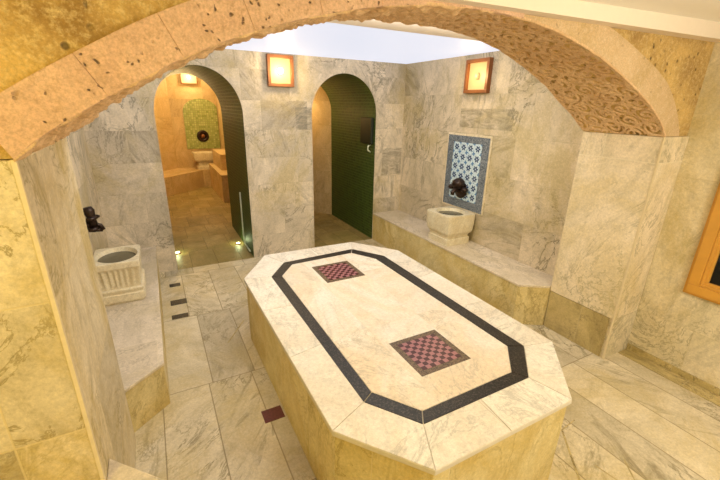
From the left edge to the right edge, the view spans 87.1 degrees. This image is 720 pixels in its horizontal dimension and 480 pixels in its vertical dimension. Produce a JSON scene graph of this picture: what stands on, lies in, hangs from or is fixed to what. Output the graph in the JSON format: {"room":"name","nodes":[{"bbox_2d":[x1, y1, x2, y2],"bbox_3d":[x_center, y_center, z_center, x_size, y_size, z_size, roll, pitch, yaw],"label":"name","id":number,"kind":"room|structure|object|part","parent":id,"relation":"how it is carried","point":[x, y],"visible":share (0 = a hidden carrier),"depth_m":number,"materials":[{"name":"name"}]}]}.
{"room":"spa","nodes":[
{"label":"spa","id":0,"kind":"room"},
{"bbox_2d":[66,128,108,254],"bbox_3d":[-2.204,-0.314,2.804,0.120,2.491,2.622,-9,22,-27],"label":"wall","id":1,"kind":"structure","parent":0,"point":[77,144],"depth_m":3.48,"materials":[{"name":"beige stone"}]},
{"bbox_2d":[83,206,105,231],"bbox_3d":[-2.205,-0.171,3.138,0.137,0.222,0.111,-9,22,-27],"label":"tap","id":2,"kind":"object","parent":1,"relation":"attached to","point":[92,224],"visible":0.81,"depth_m":3.11,"materials":[{"name":"brown metal"}]},
{"bbox_3d":[-2.220,-0.189,3.120,0.094,0.177,0.085,-9,22,-27],"label":"handle","id":3,"kind":"part","parent":2,"relation":"part of","materials":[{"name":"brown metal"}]},
{"bbox_3d":[-2.198,-0.179,3.126,0.060,0.045,0.132,5,20,9],"label":"knob","id":4,"kind":"part","parent":2,"relation":"part of","materials":[{"name":"brown metal"}]},
{"bbox_3d":[-2.200,-0.094,3.156,0.060,0.045,0.132,5,20,9],"label":"knob","id":5,"kind":"part","parent":2,"relation":"part of","materials":[{"name":"brown metal"}]},
{"bbox_3d":[-2.197,-0.112,3.162,0.117,0.074,0.036,-9,22,-27],"label":"spout","id":6,"kind":"part","parent":2,"relation":"part of","materials":[{"name":"brown metal"}]},
{"bbox_2d":[154,78,177,170],"bbox_3d":[-4.828,-2.290,7.837,0.105,2.750,2.610,7,20,16],"label":"wall","id":7,"kind":"structure","parent":0,"point":[162,113],"depth_m":8.71,"materials":[{"name":"stone"}]},
{"bbox_2d":[166,74,220,167],"bbox_3d":[-4.655,-2.653,8.872,2.780,2.750,0.120,-9,22,-27],"label":"wall","id":8,"kind":"structure","parent":0,"point":[179,94],"depth_m":8.96,"materials":[{"name":"stone"}]},
{"bbox_2d":[180,74,197,83],"bbox_3d":[-3.962,-3.765,8.745,0.360,0.300,0.072,-9,22,-27],"label":"wall lamp","id":9,"kind":"object","parent":8,"relation":"attached to","point":[184,78],"visible":0.61,"depth_m":8.76,"materials":[{"name":"orange glass"}]},
{"bbox_2d":[183,99,220,148],"bbox_3d":[-3.845,-2.814,9.183,0.765,1.160,0.026,-9,22,-27],"label":"mosaic niche","id":10,"kind":"object","parent":8,"relation":"attached to","point":[198,114],"visible":1,"depth_m":9.16,"materials":[{"name":"green tile"}]},
{"bbox_2d":[197,130,208,141],"bbox_3d":[-3.830,-2.535,9.235,0.280,0.280,0.070,-9,22,-27],"label":"spout","id":11,"kind":"object","parent":10,"relation":"attached to","point":[202,135],"visible":1,"depth_m":9.23,"materials":[{"name":"brown metal"}]},
{"bbox_2d":[216,96,224,148],"bbox_3d":[-2.514,-2.213,7.764,0.120,2.750,3.999,-9,22,-27],"label":"wall","id":12,"kind":"structure","parent":0,"point":[219,113],"depth_m":9.11,"materials":[{"name":"stone"}]},
{"bbox_2d":[83,49,406,272],"bbox_3d":[-1.544,-1.202,5.352,4.900,2.491,1.521,-9,22,-27],"label":"wall","id":13,"kind":"structure","parent":0,"point":[122,144],"depth_m":4.80,"materials":[{"name":"beige stone"}]},
{"bbox_2d":[153,64,254,269],"bbox_3d":[-1.791,-0.795,4.442,0.947,2.322,0.010,-9,22,-27],"label":"trim","id":14,"kind":"structure","parent":13,"relation":"attached to","point":[186,64],"depth_m":4.35,"materials":[{"name":"beige stone"}]},
{"bbox_2d":[239,192,250,251],"bbox_3d":[-1.572,-0.250,5.173,0.020,0.745,0.390,-9,22,-27],"label":"pipe","id":15,"kind":"object","parent":13,"relation":"attached to","point":[239,192],"visible":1,"depth_m":5.31,"materials":[{"name":"silver metal"}]},
{"bbox_2d":[266,53,293,86],"bbox_3d":[-0.935,-1.989,4.451,0.315,0.345,0.072,-9,22,-27],"label":"wall lamp","id":16,"kind":"object","parent":13,"relation":"attached to","point":[280,68],"visible":1,"depth_m":4.45,"materials":[{"name":"glass"}]},
{"bbox_3d":[-0.943,-1.994,4.465,0.243,0.273,0.010,-9,22,-27],"label":"lamp pane","id":17,"kind":"part","parent":16,"relation":"part of","materials":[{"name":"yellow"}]},
{"bbox_2d":[311,72,376,247],"bbox_3d":[-0.210,-1.051,5.246,0.971,2.334,0.010,-9,22,-27],"label":"trim","id":18,"kind":"structure","parent":13,"relation":"attached to","point":[341,72],"depth_m":5.14,"materials":[{"name":"beige stone"}]},
{"bbox_2d":[360,117,373,152],"bbox_3d":[0.097,-1.523,5.491,0.060,0.488,0.320,-9,22,-27],"label":"wall box","id":19,"kind":"object","parent":13,"relation":"attached to","point":[367,123],"visible":1,"depth_m":5.43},
{"bbox_2d":[312,86,331,213],"bbox_3d":[-1.279,-1.901,6.957,1.910,2.750,0.128,8,20,18],"label":"wall","id":20,"kind":"structure","parent":0,"point":[321,107],"depth_m":6.79,"materials":[{"name":"stone"}]},
{"bbox_2d":[0,0,714,158],"bbox_3d":[-0.317,-0.026,1.943,5.673,2.600,0.795,-9,22,-27],"label":"wall","id":21,"kind":"structure","parent":0,"point":[34,34],"depth_m":1.03,"materials":[{"name":"beige stone"}]},
{"bbox_2d":[327,19,478,40],"bbox_3d":[0.077,-1.457,2.372,3.859,0.054,0.870,-8,22,-25],"label":"trim","id":22,"kind":"structure","parent":21,"relation":"attached to","point":[396,26],"depth_m":2.83,"materials":[{"name":"beige stone"}]},
{"bbox_2d":[433,0,719,41],"bbox_3d":[1.082,-1.124,1.805,2.923,0.216,0.082,-9,22,-27],"label":"ceiling","id":23,"kind":"structure","parent":21,"relation":"attached to","point":[617,17],"depth_m":1.86,"materials":[{"name":"beige paint"}]},
{"bbox_2d":[225,22,499,63],"bbox_3d":[-0.584,-1.890,3.534,3.835,0.060,1.979,-9,22,-27],"label":"ceiling","id":24,"kind":"structure","parent":0,"point":[331,40],"depth_m":3.67,"materials":[{"name":"grey paint"}]},
{"bbox_2d":[134,186,719,479],"bbox_3d":[-1.621,0.306,4.969,6.400,0.102,13.800,-9,22,-27],"label":"floor","id":25,"kind":"structure","parent":0,"point":[213,426],"depth_m":2.63,"materials":[{"name":"stone"}]},
{"bbox_2d":[0,137,135,479],"bbox_3d":[-1.409,0.538,1.520,0.608,1.774,0.809,-9,22,-27],"label":"marble pillar","id":26,"kind":"structure","parent":25,"relation":"on","point":[64,410],"depth_m":1.27,"materials":[{"name":"beige stone"}]},
{"bbox_2d":[107,459,162,479],"bbox_3d":[-0.924,1.285,1.258,0.980,0.560,0.800,-9,22,-27],"label":"bench","id":27,"kind":"object","parent":25,"relation":"on","point":[116,470],"visible":1,"depth_m":1.48,"materials":[{"name":"beige stone"}]},
{"bbox_2d":[105,247,169,432],"bbox_3d":[-1.978,0.659,3.300,0.450,0.335,2.600,-9,22,-27],"label":"bench","id":28,"kind":"object","parent":25,"relation":"on","point":[137,327],"visible":0.34,"depth_m":2.62,"materials":[{"name":"beige stone"}]},
{"bbox_2d":[93,244,145,305],"bbox_3d":[-2.068,0.296,3.270,0.344,0.365,0.424,-9,22,-27],"label":"basin","id":29,"kind":"object","parent":28,"relation":"on","point":[122,278],"visible":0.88,"depth_m":3.14,"materials":[{"name":"beige stone"}]},
{"bbox_2d":[169,283,180,286],"bbox_3d":[-2.069,0.503,4.232,0.110,0.003,0.080,-9,22,-27],"label":"inlay","id":30,"kind":"object","parent":25,"relation":"on","point":[174,284],"visible":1,"depth_m":4.22,"materials":[{"name":"stone"}]},
{"bbox_2d":[170,298,186,305],"bbox_3d":[-1.856,0.634,3.876,0.150,0.003,0.110,-9,22,-27],"label":"inlay","id":31,"kind":"object","parent":25,"relation":"on","point":[184,300],"visible":1,"depth_m":3.88,"materials":[{"name":"stone"}]},
{"bbox_2d":[172,312,188,319],"bbox_3d":[-1.719,0.728,3.619,0.145,0.003,0.080,-9,22,-27],"label":"inlay","id":32,"kind":"object","parent":25,"relation":"on","point":[182,315],"visible":1,"depth_m":3.61,"materials":[{"name":"stone"}]},
{"bbox_2d":[163,167,210,196],"bbox_3d":[-4.383,-1.255,8.448,0.989,0.410,3.281,11,22,26],"label":"bench","id":33,"kind":"object","parent":25,"relation":"on","point":[178,180],"visible":0.33,"depth_m":8.68,"materials":[{"name":"beige stone"}]},
{"bbox_3d":[-4.379,-1.437,8.384,0.989,0.025,3.281,11,22,26],"label":"seat","id":34,"kind":"part","parent":33,"relation":"part of","materials":[{"name":"stone"}]},
{"bbox_2d":[192,151,212,169],"bbox_3d":[-3.749,-1.949,9.247,0.600,0.389,0.400,-9,22,-27],"label":"basin","id":35,"kind":"object","parent":33,"relation":"on","point":[203,158],"visible":0.67,"depth_m":9.08,"materials":[{"name":"beige stone"}]},
{"bbox_3d":[-3.747,-2.038,9.215,0.600,0.200,0.400,-9,22,-27],"label":"bowl","id":36,"kind":"part","parent":35,"relation":"part of","materials":[{"name":"stone"}]},
{"bbox_2d":[209,148,229,201],"bbox_3d":[-3.039,-1.486,8.449,0.385,0.900,1.790,-9,22,-27],"label":"bench","id":37,"kind":"object","parent":25,"relation":"on","point":[218,168],"visible":0.7,"depth_m":8.13,"materials":[{"name":"beige stone"}]},
{"bbox_3d":[-3.037,-1.580,8.416,0.385,0.030,1.790,-9,22,-27],"label":"seat","id":38,"kind":"part","parent":37,"relation":"part of","materials":[{"name":"stone"}]},
{"bbox_2d":[261,405,284,423],"bbox_3d":[-0.574,1.149,2.499,0.130,0.003,0.110,-9,22,-27],"label":"inlay","id":39,"kind":"object","parent":25,"relation":"on","point":[274,413],"visible":1,"depth_m":2.49,"materials":[{"name":"red tile"}]},
{"bbox_2d":[244,242,571,479],"bbox_3d":[0.101,0.734,2.855,1.518,0.577,2.543,-9,22,-27],"label":"platform","id":40,"kind":"object","parent":25,"relation":"on","point":[380,366],"visible":1,"depth_m":2.11,"materials":[{"name":"stone"}]},
{"bbox_2d":[372,210,552,324],"bbox_3d":[1.059,0.186,4.704,0.463,0.415,2.842,-9,22,-27],"label":"bench","id":41,"kind":"object","parent":25,"relation":"on","point":[521,291],"visible":0.75,"depth_m":4.06,"materials":[{"name":"beige stone"}]},
{"bbox_2d":[427,206,474,245],"bbox_3d":[1.076,-0.171,4.557,0.406,0.357,0.424,-9,22,-27],"label":"basin","id":42,"kind":"object","parent":41,"relation":"on","point":[449,225],"visible":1,"depth_m":4.43,"materials":[{"name":"beige stone"}]},
{"bbox_3d":[1.063,0.001,4.639,0.463,0.022,2.842,-9,22,-27],"label":"seat","id":43,"kind":"part","parent":41,"relation":"part of","materials":[{"name":"stone"}]},
{"bbox_2d":[543,132,688,358],"bbox_3d":[2.042,0.037,3.145,0.346,1.777,0.574,-9,22,-27],"label":"marble pillar","id":44,"kind":"structure","parent":25,"relation":"on","point":[623,185],"depth_m":2.98,"materials":[{"name":"beige stone"}]},
{"bbox_2d":[0,0,678,161],"bbox_3d":[0.440,-0.895,2.036,3.612,0.670,0.824,-9,22,-27],"label":"stone arch","id":45,"kind":"object","parent":44,"relation":"on","point":[66,95],"visible":1,"depth_m":1.27,"materials":[{"name":"stone"}]},
{"bbox_3d":[1.875,0.719,3.324,0.008,0.366,0.535,-9,22,-27],"label":"foot panel","id":46,"kind":"part","parent":44,"relation":"part of","materials":[{"name":"stone"}]},
{"bbox_2d":[398,51,585,275],"bbox_3d":[1.352,-0.831,4.486,0.140,2.491,2.864,-9,22,-27],"label":"wall","id":47,"kind":"structure","parent":0,"point":[536,144],"depth_m":4.00,"materials":[{"name":"beige stone"}]},
{"bbox_2d":[442,132,492,215],"bbox_3d":[1.251,-0.799,4.516,0.018,0.894,0.714,-9,22,-27],"label":"tile panel","id":48,"kind":"object","parent":47,"relation":"attached to","point":[468,156],"visible":0.96,"depth_m":4.45,"materials":[{"name":"tile"}]},
{"bbox_2d":[448,178,467,197],"bbox_3d":[1.180,-0.626,4.571,0.192,0.250,0.301,0,20,-4],"label":"tap","id":49,"kind":"object","parent":48,"relation":"attached to","point":[458,186],"visible":1,"depth_m":4.53,"materials":[{"name":"brown metal"}]},
{"bbox_3d":[1.152,-0.591,4.566,0.142,0.093,0.052,-9,22,-27],"label":"spout","id":50,"kind":"part","parent":49,"relation":"part of","materials":[{"name":"brown metal"}]},
{"bbox_3d":[1.214,-0.612,4.594,0.030,0.211,0.211,-9,22,-27],"label":"plate","id":51,"kind":"part","parent":49,"relation":"part of","materials":[{"name":"brown metal"}]},
{"bbox_3d":[1.240,-0.601,4.504,0.090,0.060,0.149,3,20,5],"label":"handle","id":52,"kind":"part","parent":49,"relation":"part of","materials":[{"name":"brown metal"}]},
{"bbox_2d":[463,57,493,93],"bbox_3d":[1.276,-1.779,4.111,0.063,0.345,0.350,-9,22,-27],"label":"wall lamp","id":53,"kind":"object","parent":47,"relation":"attached to","point":[478,72],"visible":1,"depth_m":4.09,"materials":[{"name":"glass"}]},
{"bbox_3d":[1.290,-1.782,4.118,0.010,0.273,0.278,-9,22,-27],"label":"lamp pane","id":54,"kind":"part","parent":53,"relation":"part of","materials":[{"name":"yellow"}]},
{"bbox_3d":[1.275,-1.779,4.111,0.060,0.072,0.060,-9,22,-27],"label":"bulb","id":55,"kind":"part","parent":53,"relation":"part of","materials":[{"name":"yellow"}]},
{"bbox_2d":[580,0,719,21],"bbox_3d":[0.687,-0.459,-0.216,5.623,0.423,3.300,-9,22,-27],"label":"ceiling","id":56,"kind":"structure","parent":0,"point":[709,10],"depth_m":1.87,"materials":[{"name":"white paint"}]},
{"bbox_2d":[628,42,719,387],"bbox_3d":[3.061,0.128,1.717,0.140,2.600,3.915,-9,22,-27],"label":"wall","id":57,"kind":"structure","parent":0,"point":[675,326],"depth_m":2.81,"materials":[{"name":"stone"}]},
{"bbox_2d":[626,343,719,395],"bbox_3d":[3.074,1.407,1.918,0.012,0.055,3.260,-9,22,-27],"label":"baseboard","id":58,"kind":"structure","parent":57,"relation":"attached to","point":[696,380],"depth_m":2.97,"materials":[{"name":"stone"}]},
{"bbox_2d":[683,183,719,304],"bbox_3d":[2.696,0.106,2.224,0.050,0.952,1.112,-9,22,-27],"label":"window","id":59,"kind":"structure","parent":57,"relation":"in","point":[703,279],"depth_m":2.67,"materials":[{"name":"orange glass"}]}
]}

